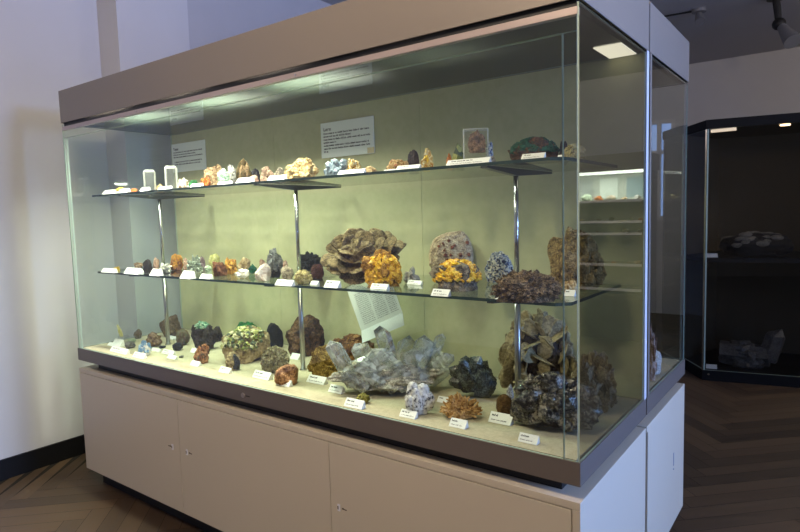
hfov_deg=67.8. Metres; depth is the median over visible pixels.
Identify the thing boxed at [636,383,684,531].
base cabinet
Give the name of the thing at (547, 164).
glass shelf
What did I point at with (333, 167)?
crystal
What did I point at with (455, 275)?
cluster
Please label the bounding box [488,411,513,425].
label card
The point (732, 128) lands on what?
lamp
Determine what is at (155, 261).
chip
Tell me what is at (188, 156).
text panel
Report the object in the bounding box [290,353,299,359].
label card
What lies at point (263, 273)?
white nodule
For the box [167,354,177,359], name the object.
label card
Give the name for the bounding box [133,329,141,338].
rough rock
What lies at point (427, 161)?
crystal
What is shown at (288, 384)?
label card
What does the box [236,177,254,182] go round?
label card
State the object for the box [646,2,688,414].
glass case
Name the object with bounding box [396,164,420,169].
label card
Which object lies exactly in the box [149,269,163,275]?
label card
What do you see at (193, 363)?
label card
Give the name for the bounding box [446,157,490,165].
label card
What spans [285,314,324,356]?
rock
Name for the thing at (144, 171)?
frame
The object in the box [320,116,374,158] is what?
text panel
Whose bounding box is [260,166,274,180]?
rough rock
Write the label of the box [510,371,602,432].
smoky quartz
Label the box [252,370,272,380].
label card
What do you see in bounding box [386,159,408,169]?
shell
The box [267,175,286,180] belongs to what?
label card
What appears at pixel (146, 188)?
label card
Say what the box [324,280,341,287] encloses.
label card
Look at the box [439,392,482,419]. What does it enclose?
branching mineral
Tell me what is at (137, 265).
chip
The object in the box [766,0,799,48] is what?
track spotlight
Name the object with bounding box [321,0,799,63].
ceiling
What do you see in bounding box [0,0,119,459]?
wall
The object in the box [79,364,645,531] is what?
base cabinet
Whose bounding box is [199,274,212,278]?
label card
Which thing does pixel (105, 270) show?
label card
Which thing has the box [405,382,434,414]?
white nodule
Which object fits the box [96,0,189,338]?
wall pier
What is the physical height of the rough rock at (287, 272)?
0.060 m
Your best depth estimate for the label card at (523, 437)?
1.71 m
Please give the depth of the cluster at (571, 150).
1.79 m
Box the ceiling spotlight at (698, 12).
[664,7,705,25]
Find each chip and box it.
[134,262,142,267]
[153,257,158,268]
[183,258,187,269]
[188,180,197,186]
[205,265,211,273]
[249,264,256,272]
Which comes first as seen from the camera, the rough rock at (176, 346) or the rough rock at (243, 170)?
the rough rock at (243, 170)
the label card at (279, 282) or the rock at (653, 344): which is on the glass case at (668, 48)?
the rock at (653, 344)
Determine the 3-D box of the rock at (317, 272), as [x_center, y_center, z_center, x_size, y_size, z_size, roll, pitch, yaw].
[-0.349,0.022,2.507,0.056,0.062,0.045,-3,5,-13]
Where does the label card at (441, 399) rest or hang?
on the glass case at (427, 72)
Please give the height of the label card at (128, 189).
0.022 m
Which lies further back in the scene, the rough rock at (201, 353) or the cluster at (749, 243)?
the cluster at (749, 243)
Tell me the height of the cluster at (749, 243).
0.200 m
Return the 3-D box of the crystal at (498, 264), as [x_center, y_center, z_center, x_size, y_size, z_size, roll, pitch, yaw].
[0.365,0.002,2.197,0.106,0.116,0.063,-1,5,9]
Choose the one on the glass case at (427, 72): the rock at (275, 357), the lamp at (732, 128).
the rock at (275, 357)
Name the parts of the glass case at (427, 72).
glass, shelf post, shelf post, panel, shelf post, shelf post, rail, ceiling glass, panel, shelf post, shelf post, panel, glass, light panel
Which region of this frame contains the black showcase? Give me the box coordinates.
[682,112,799,387]
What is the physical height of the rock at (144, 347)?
0.076 m
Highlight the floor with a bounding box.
[0,313,799,531]
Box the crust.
[170,254,182,269]
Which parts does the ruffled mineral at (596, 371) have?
blade, blade, blade, blade, blade, blade, blade, blade, blade, blade, blade, blade, blade, blade, blade, blade, blade, blade, blade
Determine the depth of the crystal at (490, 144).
2.03 m
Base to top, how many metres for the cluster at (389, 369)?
0.246 m
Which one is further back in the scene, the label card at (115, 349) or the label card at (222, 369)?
the label card at (115, 349)
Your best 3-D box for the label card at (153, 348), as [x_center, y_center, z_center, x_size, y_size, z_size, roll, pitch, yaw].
[-1.252,0.430,3.054,0.074,0.015,0.017,2,6,36]
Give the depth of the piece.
2.06 m
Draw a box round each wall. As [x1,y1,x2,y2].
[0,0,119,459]
[187,0,330,49]
[650,47,799,314]
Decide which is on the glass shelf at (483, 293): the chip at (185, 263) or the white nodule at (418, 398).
the chip at (185, 263)
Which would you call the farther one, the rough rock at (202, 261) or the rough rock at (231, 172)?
the rough rock at (202, 261)
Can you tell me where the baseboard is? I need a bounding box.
[0,434,85,480]
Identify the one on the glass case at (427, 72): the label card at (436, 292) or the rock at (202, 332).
the rock at (202, 332)
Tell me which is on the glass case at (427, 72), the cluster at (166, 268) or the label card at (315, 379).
the label card at (315, 379)
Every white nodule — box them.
[255,263,270,280]
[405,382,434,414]
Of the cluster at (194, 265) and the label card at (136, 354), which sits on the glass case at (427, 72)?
the label card at (136, 354)
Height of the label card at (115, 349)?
0.024 m
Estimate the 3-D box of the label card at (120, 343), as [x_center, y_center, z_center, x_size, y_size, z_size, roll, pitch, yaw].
[-1.520,0.413,3.207,0.084,0.036,0.034,2,6,36]
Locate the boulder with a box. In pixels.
[220,325,270,363]
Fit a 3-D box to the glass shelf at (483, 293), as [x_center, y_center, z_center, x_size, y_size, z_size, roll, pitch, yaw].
[-0.431,0.050,2.621,2.596,0.010,0.500,2,6,36]
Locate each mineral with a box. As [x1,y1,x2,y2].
[234,268,248,277]
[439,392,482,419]
[490,269,562,302]
[498,308,576,387]
[547,226,606,289]
[571,350,617,412]
[655,350,661,374]
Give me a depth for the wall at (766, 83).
7.62 m
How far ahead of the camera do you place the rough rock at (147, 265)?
3.01 m
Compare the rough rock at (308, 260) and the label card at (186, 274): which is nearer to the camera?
the label card at (186, 274)
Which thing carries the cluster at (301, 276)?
on the glass shelf at (483, 293)
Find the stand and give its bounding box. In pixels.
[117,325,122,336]
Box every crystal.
[324,159,346,175]
[346,158,361,169]
[421,148,433,167]
[449,356,496,397]
[484,251,512,282]
[485,142,493,156]
[506,384,513,399]
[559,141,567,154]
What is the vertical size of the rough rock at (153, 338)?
0.080 m
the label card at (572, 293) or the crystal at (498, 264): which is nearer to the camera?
the label card at (572, 293)
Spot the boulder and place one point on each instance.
(249, 342)
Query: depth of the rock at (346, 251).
2.27 m
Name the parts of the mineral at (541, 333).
blade, blade, blade, blade, blade, blade, blade, blade, blade, blade, blade, blade, blade, blade, blade, blade, blade, blade, blade, blade, blade, blade, blade, blade, blade, blade, blade, blade, blade, blade, blade, blade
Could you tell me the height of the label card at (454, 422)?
0.023 m
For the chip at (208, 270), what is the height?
0.042 m
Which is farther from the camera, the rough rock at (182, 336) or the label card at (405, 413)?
the rough rock at (182, 336)
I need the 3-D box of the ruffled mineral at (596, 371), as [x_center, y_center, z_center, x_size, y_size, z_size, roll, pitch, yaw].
[0.643,0.377,1.959,0.144,0.205,0.146,-6,7,-44]
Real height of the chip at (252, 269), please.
0.044 m
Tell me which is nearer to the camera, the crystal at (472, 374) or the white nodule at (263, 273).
the crystal at (472, 374)
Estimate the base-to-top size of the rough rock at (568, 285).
0.038 m
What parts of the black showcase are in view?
glass, panel, panel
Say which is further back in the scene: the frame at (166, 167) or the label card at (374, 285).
the frame at (166, 167)
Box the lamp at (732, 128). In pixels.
[711,127,736,132]
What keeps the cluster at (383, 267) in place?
on the glass shelf at (483, 293)
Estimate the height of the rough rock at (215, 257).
0.077 m
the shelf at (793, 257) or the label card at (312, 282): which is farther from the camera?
the shelf at (793, 257)
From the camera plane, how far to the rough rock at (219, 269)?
2.72 m
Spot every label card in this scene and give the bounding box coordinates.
[101,268,117,272]
[103,189,115,193]
[110,346,129,354]
[113,338,124,346]
[115,188,130,192]
[123,267,142,274]
[132,351,146,358]
[140,187,150,190]
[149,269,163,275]
[151,347,161,351]
[158,186,171,189]
[162,349,175,354]
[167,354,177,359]
[179,271,195,278]
[190,183,203,186]
[190,360,201,366]
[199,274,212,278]
[217,181,232,184]
[218,366,232,373]
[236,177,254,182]
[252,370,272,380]
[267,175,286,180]
[275,279,294,285]
[276,380,292,386]
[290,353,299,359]
[306,374,327,384]
[310,281,319,284]
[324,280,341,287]
[328,384,344,393]
[337,168,365,174]
[344,397,365,409]
[370,283,389,289]
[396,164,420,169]
[399,409,417,419]
[407,280,422,284]
[431,289,450,296]
[437,396,447,402]
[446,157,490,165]
[449,417,467,429]
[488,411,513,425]
[518,432,539,444]
[521,152,545,158]
[564,290,575,296]
[706,364,716,368]
[707,253,717,256]
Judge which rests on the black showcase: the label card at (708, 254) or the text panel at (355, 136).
the label card at (708, 254)
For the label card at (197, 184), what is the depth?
2.66 m
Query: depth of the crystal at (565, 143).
1.94 m
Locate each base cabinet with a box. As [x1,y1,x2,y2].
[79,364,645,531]
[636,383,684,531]
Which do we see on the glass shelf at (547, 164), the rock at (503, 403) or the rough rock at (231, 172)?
the rough rock at (231, 172)
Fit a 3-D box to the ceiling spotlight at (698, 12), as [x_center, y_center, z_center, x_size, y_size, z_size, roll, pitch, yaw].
[2.567,-2.262,5.508,0.485,0.155,0.148,2,6,36]
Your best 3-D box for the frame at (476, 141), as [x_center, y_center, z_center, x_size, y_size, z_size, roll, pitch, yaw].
[0.251,-0.389,1.967,0.083,0.127,0.042,-1,5,7]
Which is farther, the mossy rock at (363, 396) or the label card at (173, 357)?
the label card at (173, 357)
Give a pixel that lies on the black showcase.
(735, 185)
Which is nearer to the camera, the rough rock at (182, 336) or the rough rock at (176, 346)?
the rough rock at (176, 346)
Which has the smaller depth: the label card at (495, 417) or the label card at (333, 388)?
the label card at (495, 417)
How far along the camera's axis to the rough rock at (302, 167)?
2.48 m
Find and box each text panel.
[171,140,206,172]
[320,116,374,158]
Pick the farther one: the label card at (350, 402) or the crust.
the crust
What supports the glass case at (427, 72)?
on the base cabinet at (210, 464)
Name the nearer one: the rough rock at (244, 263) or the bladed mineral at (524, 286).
the bladed mineral at (524, 286)
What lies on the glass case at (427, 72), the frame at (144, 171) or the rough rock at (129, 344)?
the rough rock at (129, 344)
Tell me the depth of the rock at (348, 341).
2.65 m
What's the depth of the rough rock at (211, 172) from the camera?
2.92 m
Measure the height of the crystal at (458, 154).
0.096 m
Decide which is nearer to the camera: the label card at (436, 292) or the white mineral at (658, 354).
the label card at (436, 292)
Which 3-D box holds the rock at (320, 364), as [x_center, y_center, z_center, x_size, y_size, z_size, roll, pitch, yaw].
[-0.294,0.392,2.474,0.183,0.138,0.088,-2,5,-4]
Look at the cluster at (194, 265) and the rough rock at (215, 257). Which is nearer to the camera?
the cluster at (194, 265)
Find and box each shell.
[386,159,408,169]
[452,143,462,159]
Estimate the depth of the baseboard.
3.48 m
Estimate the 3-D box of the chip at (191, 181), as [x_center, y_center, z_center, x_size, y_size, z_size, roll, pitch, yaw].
[-1.022,-0.401,2.949,0.050,0.051,0.039,-3,5,-19]
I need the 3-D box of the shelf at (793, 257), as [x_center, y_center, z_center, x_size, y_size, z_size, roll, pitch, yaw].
[3.106,-0.078,4.927,1.323,0.035,0.866,1,6,28]
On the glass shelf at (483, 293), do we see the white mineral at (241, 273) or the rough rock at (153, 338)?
the white mineral at (241, 273)
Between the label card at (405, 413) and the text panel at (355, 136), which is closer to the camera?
the label card at (405, 413)
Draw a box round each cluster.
[159,263,171,272]
[178,178,188,187]
[186,254,202,272]
[294,269,312,283]
[325,326,454,394]
[361,249,401,287]
[404,266,419,282]
[429,258,481,291]
[564,143,585,158]
[719,231,793,255]
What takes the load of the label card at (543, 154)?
on the glass shelf at (547, 164)
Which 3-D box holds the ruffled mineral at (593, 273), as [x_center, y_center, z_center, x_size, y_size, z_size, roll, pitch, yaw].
[0.578,-0.028,1.940,0.166,0.207,0.116,-2,5,-8]
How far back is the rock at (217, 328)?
3.24 m
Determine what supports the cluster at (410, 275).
on the glass shelf at (483, 293)
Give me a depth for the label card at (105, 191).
3.11 m
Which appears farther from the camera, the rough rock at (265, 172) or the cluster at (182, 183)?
the cluster at (182, 183)
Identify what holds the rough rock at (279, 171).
on the glass shelf at (547, 164)
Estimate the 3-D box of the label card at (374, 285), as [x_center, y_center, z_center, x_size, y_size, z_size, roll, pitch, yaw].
[-0.071,0.072,2.091,0.074,0.018,0.019,2,6,36]
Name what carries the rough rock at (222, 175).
on the glass shelf at (547, 164)
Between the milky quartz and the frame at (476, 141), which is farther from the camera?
the milky quartz
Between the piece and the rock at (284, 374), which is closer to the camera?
the piece
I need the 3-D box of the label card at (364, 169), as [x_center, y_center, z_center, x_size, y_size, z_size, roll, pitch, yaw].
[-0.172,-0.335,2.117,0.122,0.017,0.018,2,6,36]
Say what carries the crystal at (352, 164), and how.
on the glass shelf at (547, 164)
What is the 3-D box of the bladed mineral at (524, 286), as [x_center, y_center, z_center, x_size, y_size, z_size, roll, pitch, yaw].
[0.360,0.056,1.708,0.210,0.093,0.104,0,5,19]
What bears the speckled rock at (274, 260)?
on the glass shelf at (483, 293)
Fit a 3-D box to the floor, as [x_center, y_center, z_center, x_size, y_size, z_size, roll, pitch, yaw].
[1.518,1.179,2.670,6.900,0.060,11.000,2,6,36]
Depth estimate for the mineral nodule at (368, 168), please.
2.26 m
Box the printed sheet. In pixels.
[347,291,403,342]
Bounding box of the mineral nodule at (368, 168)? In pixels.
[366,166,376,171]
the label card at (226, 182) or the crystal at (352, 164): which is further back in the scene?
the label card at (226, 182)
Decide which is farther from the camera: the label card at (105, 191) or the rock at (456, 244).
the label card at (105, 191)
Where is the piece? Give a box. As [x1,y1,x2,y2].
[446,153,451,163]
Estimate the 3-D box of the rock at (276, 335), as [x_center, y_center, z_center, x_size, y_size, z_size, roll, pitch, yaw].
[-0.641,0.354,3.048,0.087,0.132,0.062,-3,5,-12]
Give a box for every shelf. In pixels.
[92,157,617,196]
[98,265,620,305]
[686,251,799,262]
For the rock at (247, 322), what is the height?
0.114 m
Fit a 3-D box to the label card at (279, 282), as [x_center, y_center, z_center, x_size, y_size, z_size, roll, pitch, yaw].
[-0.441,0.064,2.279,0.092,0.022,0.022,2,6,36]
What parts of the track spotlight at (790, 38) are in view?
arm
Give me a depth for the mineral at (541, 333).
2.07 m
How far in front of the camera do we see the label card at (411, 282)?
2.20 m
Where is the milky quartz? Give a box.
[718,329,784,368]
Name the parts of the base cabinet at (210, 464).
door, door, door, panel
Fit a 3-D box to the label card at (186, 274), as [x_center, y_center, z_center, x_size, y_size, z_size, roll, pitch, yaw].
[-0.949,0.039,2.658,0.080,0.034,0.032,2,6,36]
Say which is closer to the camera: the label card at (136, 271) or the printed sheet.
the printed sheet
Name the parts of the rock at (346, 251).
blade, blade, blade, blade, blade, blade, blade, blade, blade, blade, blade, blade, blade, blade, blade, blade, blade, blade, blade, blade, blade, blade, blade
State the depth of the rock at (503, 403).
1.95 m
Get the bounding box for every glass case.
[58,0,648,488]
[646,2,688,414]
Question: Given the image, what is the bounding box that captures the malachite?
[508,136,560,159]
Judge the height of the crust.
0.086 m
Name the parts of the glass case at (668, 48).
panel, glass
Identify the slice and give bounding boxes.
[407,150,418,164]
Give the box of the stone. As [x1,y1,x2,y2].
[225,351,239,369]
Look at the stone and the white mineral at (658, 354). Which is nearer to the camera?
the white mineral at (658, 354)
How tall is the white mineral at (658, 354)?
0.100 m
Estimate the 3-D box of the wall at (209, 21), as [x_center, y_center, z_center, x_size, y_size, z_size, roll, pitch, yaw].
[0.300,-0.754,6.472,0.210,3.200,5.935,2,6,36]
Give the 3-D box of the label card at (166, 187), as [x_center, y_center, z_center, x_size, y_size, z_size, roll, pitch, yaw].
[-1.109,-0.368,2.809,0.099,0.015,0.017,2,6,36]
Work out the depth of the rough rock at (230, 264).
2.80 m
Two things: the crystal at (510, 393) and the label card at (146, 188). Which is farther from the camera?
the label card at (146, 188)
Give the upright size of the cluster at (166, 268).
0.051 m
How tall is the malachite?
0.085 m
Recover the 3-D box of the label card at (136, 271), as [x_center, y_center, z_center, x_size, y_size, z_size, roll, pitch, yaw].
[-1.333,0.025,2.970,0.131,0.030,0.029,2,6,36]
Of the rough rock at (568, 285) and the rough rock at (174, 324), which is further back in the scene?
the rough rock at (174, 324)
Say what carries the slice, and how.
on the glass shelf at (547, 164)
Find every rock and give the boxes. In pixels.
[125,341,135,348]
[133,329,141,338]
[138,340,150,354]
[143,259,152,272]
[146,332,161,345]
[159,314,180,336]
[172,343,182,350]
[176,328,189,345]
[191,321,216,348]
[193,344,209,363]
[200,176,210,185]
[200,256,205,269]
[204,164,221,184]
[208,253,219,267]
[212,261,227,275]
[213,326,222,341]
[217,168,229,182]
[225,257,236,273]
[227,164,236,182]
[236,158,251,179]
[237,258,250,269]
[237,321,256,326]
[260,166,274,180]
[260,345,289,372]
[266,248,282,277]
[267,323,283,347]
[274,167,283,175]
[274,364,298,384]
[281,265,293,278]
[283,157,318,178]
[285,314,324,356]
[296,251,322,270]
[307,345,337,377]
[320,228,406,284]
[333,333,374,360]
[356,392,369,403]
[429,231,473,267]
[561,280,576,291]
[649,325,656,380]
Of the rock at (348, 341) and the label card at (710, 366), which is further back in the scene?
the label card at (710, 366)
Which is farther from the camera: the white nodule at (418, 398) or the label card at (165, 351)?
the label card at (165, 351)

